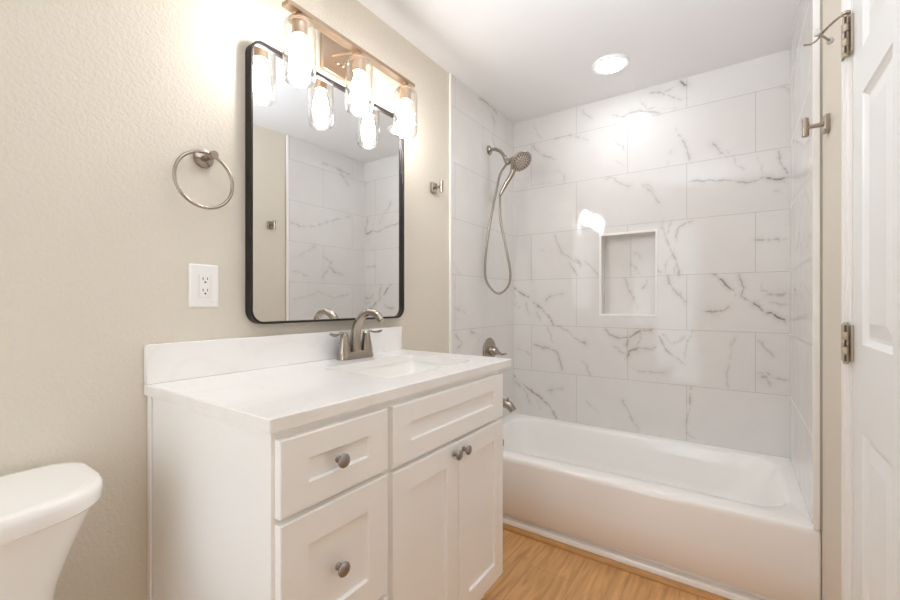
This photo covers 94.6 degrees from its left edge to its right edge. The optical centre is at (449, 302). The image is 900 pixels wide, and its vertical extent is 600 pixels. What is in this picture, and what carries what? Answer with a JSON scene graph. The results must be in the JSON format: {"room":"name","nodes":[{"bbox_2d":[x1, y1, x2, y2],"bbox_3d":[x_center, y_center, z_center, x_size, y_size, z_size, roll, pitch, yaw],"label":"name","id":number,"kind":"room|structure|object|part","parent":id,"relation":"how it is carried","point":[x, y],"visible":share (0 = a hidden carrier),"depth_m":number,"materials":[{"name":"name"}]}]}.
{"room":"bathroom","nodes":[
{"label":"bathroom","id":0,"kind":"room"},
{"bbox_2d":[0,0,448,599],"bbox_3d":[-0.607,-0.062,1.464,0.100,2.354,3.922,0,0,35],"label":"wall","id":1,"kind":"structure","parent":0,"point":[100,100],"depth_m":1.06,"materials":[{"name":"beige paint"}]},
{"bbox_2d":[172,149,233,209],"bbox_3d":[-0.703,-0.354,1.181,0.062,0.183,0.164,0,0,35],"label":"towel ring","id":2,"kind":"object","parent":1,"relation":"attached to","point":[202,158],"visible":1,"depth_m":1.19,"materials":[{"name":"silver metal"}]},
{"bbox_3d":[-0.716,-0.418,1.209,0.009,0.055,0.055,0,0,35],"label":"mounting plate","id":3,"kind":"part","parent":2,"relation":"part of","materials":[{"name":"silver metal"}]},
{"bbox_3d":[-0.690,-0.420,1.195,0.056,0.022,0.024,0,0,35],"label":"post","id":4,"kind":"part","parent":2,"relation":"part of","materials":[{"name":"silver metal"}]},
{"bbox_2d":[189,263,218,306],"bbox_3d":[-0.715,-0.048,1.211,0.009,0.125,0.082,0,0,35],"label":"wall outlet","id":5,"kind":"object","parent":1,"relation":"attached to","point":[203,279],"visible":1,"depth_m":1.21,"materials":[{"name":"white plastic"}]},
{"bbox_2d":[199,274,210,296],"bbox_3d":[-0.713,-0.048,1.209,0.003,0.066,0.032,0,0,35],"label":"receptacle","id":6,"kind":"object","parent":5,"relation":"attached to","point":[204,279],"depth_m":1.21,"materials":[{"name":"white plastic"}]},
{"bbox_2d":[144,326,401,384],"bbox_3d":[-0.512,0.162,1.496,0.019,0.104,1.000,0,0,35],"label":"backsplash","id":7,"kind":"structure","parent":1,"relation":"attached to","point":[172,361],"depth_m":1.29,"materials":[{"name":"white stone"}]},
{"bbox_2d":[245,41,403,323],"bbox_3d":[-0.428,-0.383,1.605,0.033,0.905,0.728,0,0,35],"label":"mirror","id":8,"kind":"object","parent":1,"relation":"attached to","point":[324,181],"visible":0.84,"depth_m":1.52,"materials":[{"name":"black mirror"}]},
{"bbox_2d":[282,0,416,134],"bbox_3d":[-0.368,-0.860,1.563,0.180,0.306,0.619,0,0,35],"label":"vanity light","id":9,"kind":"object","parent":1,"relation":"attached to","point":[341,58],"visible":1,"depth_m":1.52,"materials":[{"name":"beige metal"}]},
{"bbox_2d":[288,12,310,39],"bbox_3d":[-0.481,-0.886,1.329,0.068,0.070,0.068,0,0,-23],"label":"socket","id":10,"kind":"object","parent":9,"relation":"attached to","point":[300,22],"depth_m":1.31,"materials":[{"name":"beige metal"}]},
{"bbox_3d":[-0.481,-0.801,1.329,0.101,0.188,0.101,0,0,35],"label":"lamp shade","id":11,"kind":"part","parent":9,"relation":"part of","materials":[{"name":"clear glass"}]},
{"bbox_3d":[-0.481,-0.788,1.329,0.062,0.130,0.062,0,0,35],"label":"bulb","id":12,"kind":"part","parent":9,"relation":"part of","materials":[{"name":"white glass"}]},
{"bbox_3d":[-0.434,-0.941,1.607,0.021,0.145,0.152,0,0,35],"label":"plate","id":13,"kind":"part","parent":9,"relation":"part of","materials":[{"name":"beige metal"}]},
{"bbox_3d":[-0.396,-0.932,1.559,0.106,0.019,0.010,0,0,19],"label":"arm","id":14,"kind":"part","parent":9,"relation":"part of","materials":[{"name":"beige metal"}]},
{"bbox_3d":[-0.336,-0.801,1.539,0.101,0.188,0.101,0,0,35],"label":"lamp shade","id":15,"kind":"part","parent":9,"relation":"part of","materials":[{"name":"clear glass"}]},
{"bbox_2d":[350,52,368,74],"bbox_3d":[-0.336,-0.886,1.539,0.068,0.070,0.068,0,0,2],"label":"socket","id":16,"kind":"object","parent":9,"relation":"attached to","point":[359,60],"depth_m":1.52,"materials":[{"name":"beige metal"}]},
{"bbox_3d":[-0.336,-0.788,1.539,0.062,0.130,0.062,0,0,35],"label":"bulb","id":17,"kind":"part","parent":9,"relation":"part of","materials":[{"name":"white glass"}]},
{"bbox_3d":[-0.188,-0.801,1.754,0.101,0.188,0.101,0,0,35],"label":"lamp shade","id":18,"kind":"part","parent":9,"relation":"part of","materials":[{"name":"clear glass"}]},
{"bbox_2d":[397,83,413,102],"bbox_3d":[-0.188,-0.886,1.754,0.068,0.070,0.068,0,0,-23],"label":"socket","id":19,"kind":"object","parent":9,"relation":"attached to","point":[405,89],"depth_m":1.74,"materials":[{"name":"beige metal"}]},
{"bbox_3d":[-0.188,-0.788,1.754,0.062,0.130,0.062,0,0,35],"label":"bulb","id":20,"kind":"part","parent":9,"relation":"part of","materials":[{"name":"white glass"}]},
{"bbox_2d":[430,180,442,193],"bbox_3d":[-0.061,-0.585,2.110,0.065,0.058,0.044,0,0,35],"label":"robe hook","id":21,"kind":"object","parent":1,"relation":"attached to","point":[433,186],"visible":1,"depth_m":2.11,"materials":[{"name":"silver metal"}]},
{"bbox_3d":[-0.083,-0.585,2.124,0.014,0.053,0.044,0,0,35],"label":"mounting plate","id":22,"kind":"part","parent":21,"relation":"part of","materials":[{"name":"silver metal"}]},
{"bbox_2d":[449,73,451,353],"bbox_3d":[0.002,-0.212,2.249,0.012,2.053,0.011,0,0,35],"label":"trim","id":23,"kind":"structure","parent":1,"relation":"attached to","point":[450,74],"depth_m":2.25,"materials":[{"name":"white"}]},
{"bbox_2d":[452,74,513,418],"bbox_3d":[0.225,-0.238,2.566,0.001,2.002,0.764,0,0,35],"label":"wall","id":24,"kind":"structure","parent":0,"point":[479,314],"depth_m":2.50,"materials":[{"name":"tile"}]},
{"bbox_2d":[483,338,506,356],"bbox_3d":[0.299,0.300,2.551,0.136,0.160,0.160,0,0,35],"label":"shower valve","id":25,"kind":"object","parent":24,"relation":"attached to","point":[489,348],"visible":0.92,"depth_m":2.55,"materials":[{"name":"silver metal"}]},
{"bbox_3d":[0.273,0.300,2.569,0.043,0.060,0.060,0,0,35],"label":"handle","id":26,"kind":"part","parent":25,"relation":"part of","materials":[{"name":"silver metal"}]},
{"bbox_3d":[0.297,0.302,2.528,0.041,0.038,0.112,0,0,-30],"label":"lever","id":27,"kind":"part","parent":25,"relation":"part of","materials":[{"name":"silver metal"}]},
{"bbox_2d":[484,145,530,294],"bbox_3d":[0.346,-0.511,2.496,0.277,0.931,0.130,0,0,28],"label":"shower","id":28,"kind":"object","parent":24,"relation":"attached to","point":[521,160],"visible":1,"depth_m":2.50,"materials":[{"name":"silver metal"}]},
{"bbox_3d":[0.294,-0.918,2.554,0.107,0.078,0.021,0,0,35],"label":"arm","id":29,"kind":"part","parent":28,"relation":"part of","materials":[{"name":"silver metal"}]},
{"bbox_3d":[0.350,-0.741,2.512,0.113,0.189,0.039,0,0,24],"label":"handle","id":30,"kind":"part","parent":28,"relation":"part of","materials":[{"name":"silver metal"}]},
{"bbox_2d":[503,397,515,412],"bbox_3d":[0.318,0.622,2.538,0.185,0.092,0.060,0,0,35],"label":"tub spout","id":31,"kind":"object","parent":24,"relation":"attached to","point":[507,404],"visible":0.52,"depth_m":2.49,"materials":[{"name":"silver metal"}]},
{"bbox_2d":[357,0,799,122],"bbox_3d":[0.059,-1.279,1.005,1.717,0.080,3.922,0,0,35],"label":"ceiling","id":32,"kind":"structure","parent":0,"point":[527,59],"depth_m":1.96,"materials":[{"name":"white paint"}]},
{"bbox_2d":[592,53,629,74],"bbox_3d":[0.835,-1.232,2.160,0.186,0.014,0.186,0,0,35],"label":"recessed light","id":33,"kind":"object","parent":32,"relation":"in","point":[609,64],"visible":1,"depth_m":2.14,"materials":[{"name":"white paint"}]},
{"bbox_2d":[597,58,623,72],"bbox_3d":[0.835,-1.226,2.160,0.133,0.004,0.133,0,0,35],"label":"diffuser","id":34,"kind":"object","parent":33,"relation":"attached to","point":[606,65],"depth_m":2.15,"materials":[{"name":"white plastic"}]},
{"bbox_2d":[481,529,706,599],"bbox_3d":[0.059,1.155,1.005,1.717,0.080,3.922,0,0,35],"label":"floor","id":35,"kind":"structure","parent":0,"point":[533,569],"depth_m":1.67,"materials":[{"name":"brown wood"}]},
{"bbox_2d":[0,462,102,599],"bbox_3d":[-0.704,0.737,0.560,0.731,0.755,0.492,0,0,35],"label":"toilet","id":36,"kind":"object","parent":35,"relation":"on","point":[44,509],"visible":1,"depth_m":0.76,"materials":[{"name":"white ceramic"}]},
{"bbox_3d":[-0.893,0.574,0.691,0.252,0.339,0.464,0,0,35],"label":"tank","id":37,"kind":"part","parent":36,"relation":"part of","materials":[{"name":"white ceramic"}]},
{"bbox_3d":[-0.891,0.382,0.689,0.277,0.044,0.492,0,0,35],"label":"tank lid","id":38,"kind":"part","parent":36,"relation":"part of","materials":[{"name":"white ceramic"}]},
{"bbox_2d":[147,370,502,599],"bbox_3d":[-0.290,0.679,1.305,0.598,0.872,0.922,0,0,35],"label":"vanity cabinet","id":39,"kind":"object","parent":35,"relation":"on","point":[401,498],"visible":0.98,"depth_m":0.99,"materials":[{"name":"paint"}]},
{"bbox_2d":[144,326,510,433],"bbox_3d":[-0.284,0.176,1.339,0.573,0.132,1.000,0,0,35],"label":"countertop","id":40,"kind":"structure","parent":39,"relation":"on","point":[270,384],"depth_m":1.14,"materials":[{"name":"white stone"}]},
{"bbox_2d":[329,308,384,359],"bbox_3d":[-0.351,0.118,1.600,0.196,0.192,0.196,0,0,-9],"label":"faucet","id":41,"kind":"object","parent":40,"relation":"on","point":[358,348],"visible":1,"depth_m":1.58,"materials":[{"name":"silver metal"}]},
{"bbox_3d":[-0.410,0.117,1.529,0.019,0.016,0.084,0,0,26],"label":"lever","id":42,"kind":"part","parent":41,"relation":"part of","materials":[{"name":"silver metal"}]},
{"bbox_3d":[-0.397,0.152,1.560,0.051,0.081,0.051,0,0,35],"label":"handle","id":43,"kind":"part","parent":41,"relation":"part of","materials":[{"name":"silver metal"}]},
{"bbox_3d":[-0.365,0.200,1.606,0.056,0.028,0.164,0,0,35],"label":"plate","id":44,"kind":"part","parent":41,"relation":"part of","materials":[{"name":"silver metal"}]},
{"bbox_3d":[-0.333,0.152,1.652,0.051,0.081,0.051,0,0,35],"label":"handle","id":45,"kind":"part","parent":41,"relation":"part of","materials":[{"name":"silver metal"}]},
{"bbox_3d":[-0.314,0.110,1.571,0.171,0.174,0.048,0,0,35],"label":"spout","id":46,"kind":"part","parent":41,"relation":"part of","materials":[{"name":"silver metal"}]},
{"bbox_3d":[-0.309,0.117,1.675,0.019,0.016,0.084,0,0,43],"label":"lever","id":47,"kind":"part","parent":41,"relation":"part of","materials":[{"name":"silver metal"}]},
{"bbox_2d":[350,361,448,376],"bbox_3d":[-0.167,0.319,1.449,0.350,0.150,0.480,0,0,35],"label":"sink","id":48,"kind":"object","parent":40,"relation":"in","point":[409,367],"visible":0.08,"depth_m":1.65,"materials":[{"name":"white ceramic"}]},
{"bbox_3d":[-0.244,0.568,0.908,0.018,0.290,0.293,0,0,35],"label":"drawer","id":49,"kind":"part","parent":39,"relation":"part of","materials":[{"name":"paint"}]},
{"bbox_3d":[-0.244,0.337,0.908,0.018,0.150,0.293,0,0,35],"label":"drawer","id":50,"kind":"part","parent":39,"relation":"part of","materials":[{"name":"paint"}]},
{"bbox_3d":[-0.230,0.568,0.888,0.026,0.031,0.031,0,0,35],"label":"knob","id":51,"kind":"part","parent":39,"relation":"part of","materials":[{"name":"silver metal"}]},
{"bbox_3d":[-0.230,0.337,0.888,0.026,0.031,0.031,0,0,35],"label":"knob","id":52,"kind":"part","parent":39,"relation":"part of","materials":[{"name":"silver metal"}]},
{"bbox_3d":[-0.244,0.860,0.908,0.018,0.270,0.293,0,0,35],"label":"drawer","id":53,"kind":"part","parent":39,"relation":"part of","materials":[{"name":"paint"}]},
{"bbox_3d":[-0.086,0.626,1.169,0.018,0.767,0.880,0,0,35],"label":"frame","id":54,"kind":"part","parent":39,"relation":"part of","materials":[{"name":"paint"}]},
{"bbox_3d":[-0.065,0.712,1.168,0.018,0.566,0.297,0,0,35],"label":"door","id":55,"kind":"part","parent":39,"relation":"part of","materials":[{"name":"paint"}]},
{"bbox_3d":[0.019,0.340,1.290,0.018,0.155,0.593,0,0,35],"label":"false drawer","id":56,"kind":"part","parent":39,"relation":"part of","materials":[{"name":"paint"}]},
{"bbox_3d":[0.023,0.460,1.255,0.026,0.031,0.031,0,0,35],"label":"knob","id":57,"kind":"part","parent":39,"relation":"part of","materials":[{"name":"silver metal"}]},
{"bbox_3d":[0.053,0.460,1.298,0.026,0.031,0.031,0,0,35],"label":"knob","id":58,"kind":"part","parent":39,"relation":"part of","materials":[{"name":"silver metal"}]},
{"bbox_3d":[0.104,0.712,1.413,0.018,0.566,0.293,0,0,35],"label":"door","id":59,"kind":"part","parent":39,"relation":"part of","materials":[{"name":"paint"}]},
{"bbox_2d":[502,413,820,599],"bbox_3d":[0.840,0.940,2.139,1.515,0.351,0.780,0,0,35],"label":"bathtub","id":60,"kind":"object","parent":35,"relation":"on","point":[733,524],"visible":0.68,"depth_m":1.79,"materials":[{"name":"white ceramic"}]},
{"bbox_2d":[503,523,730,599],"bbox_3d":[0.616,1.106,1.814,1.517,0.016,0.024,0,0,35],"label":"trim","id":61,"kind":"structure","parent":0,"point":[701,593],"depth_m":1.74,"materials":[{"name":"brown wood"}]},
{"bbox_2d":[514,50,789,457],"bbox_3d":[1.083,-0.235,2.491,1.517,2.007,0.093,0,0,35],"label":"wall","id":62,"kind":"structure","parent":0,"point":[652,224],"depth_m":2.35,"materials":[{"name":"tile"}]},
{"bbox_3d":[1.053,-0.168,2.464,0.322,0.498,0.015,0,0,35],"label":"frame","id":63,"kind":"part","parent":62,"relation":"part of","materials":[{"name":"white tile"}]},
{"bbox_2d":[790,0,812,525],"bbox_3d":[1.447,-0.238,1.723,0.001,2.002,0.764,0,0,35],"label":"wall","id":64,"kind":"structure","parent":0,"point":[801,57],"depth_m":1.64,"materials":[{"name":"stone"}]},
{"bbox_2d":[813,0,819,529],"bbox_3d":[1.234,-0.238,1.400,0.018,2.002,0.011,0,0,35],"label":"trim","id":65,"kind":"structure","parent":64,"relation":"attached to","point":[816,3],"depth_m":1.40,"materials":[{"name":"white"}]},
{"bbox_2d":[821,0,840,599],"bbox_3d":[0.724,-0.062,0.546,0.100,2.354,3.922,0,0,35],"label":"wall","id":66,"kind":"structure","parent":0,"point":[831,9],"depth_m":1.25,"materials":[{"name":"beige paint"}]},
{"bbox_2d":[802,113,829,137],"bbox_3d":[1.145,-0.553,1.302,0.065,0.058,0.044,0,0,35],"label":"robe hook","id":67,"kind":"object","parent":66,"relation":"attached to","point":[825,124],"visible":1,"depth_m":1.30,"materials":[{"name":"silver metal"}]},
{"bbox_3d":[1.145,-0.553,1.302,0.038,0.014,0.014,0,0,35],"label":"arm","id":68,"kind":"part","parent":67,"relation":"part of","materials":[{"name":"silver metal"}]},
{"bbox_3d":[1.166,-0.553,1.288,0.014,0.053,0.044,0,0,35],"label":"mounting plate","id":69,"kind":"part","parent":67,"relation":"part of","materials":[{"name":"silver metal"}]},
{"bbox_2d":[820,0,821,531],"bbox_3d":[1.243,-0.236,1.393,0.006,2.005,0.012,0,0,35],"label":"trim","id":70,"kind":"structure","parent":66,"relation":"attached to","point":[820,0],"depth_m":1.39,"materials":[{"name":"beige"}]},
{"bbox_2d":[841,0,850,599],"bbox_3d":[0.761,0.069,0.705,0.019,2.099,0.898,0,0,35],"label":"trim","id":71,"kind":"structure","parent":66,"relation":"attached to","point":[845,4],"depth_m":1.03,"materials":[{"name":"white paint"}]},
{"bbox_2d":[851,0,852,599],"bbox_3d":[0.808,0.094,0.672,0.104,2.042,0.785,0,0,35],"label":"trim","id":72,"kind":"structure","parent":66,"relation":"attached to","point":[851,0],"depth_m":1.02,"materials":[{"name":"white paint"}]},
{"bbox_2d":[841,0,899,599],"bbox_3d":[0.764,0.096,0.724,0.102,2.022,0.796,0,0,35],"label":"door","id":73,"kind":"structure","parent":66,"relation":"in","point":[873,30],"depth_m":0.86,"materials":[{"name":"white paint"}]},
{"bbox_2d":[803,10,850,45],"bbox_3d":[0.980,-0.700,1.065,0.069,0.024,0.110,0,0,7],"label":"door stop","id":74,"kind":"object","parent":73,"relation":"attached to","point":[818,33],"visible":1,"depth_m":1.08,"materials":[{"name":"silver metal"}]},
{"bbox_3d":[0.969,-0.701,1.075,0.021,0.022,0.101,0,0,-7],"label":"rod","id":75,"kind":"part","parent":74,"relation":"part of","materials":[{"name":"silver metal"}]}
]}

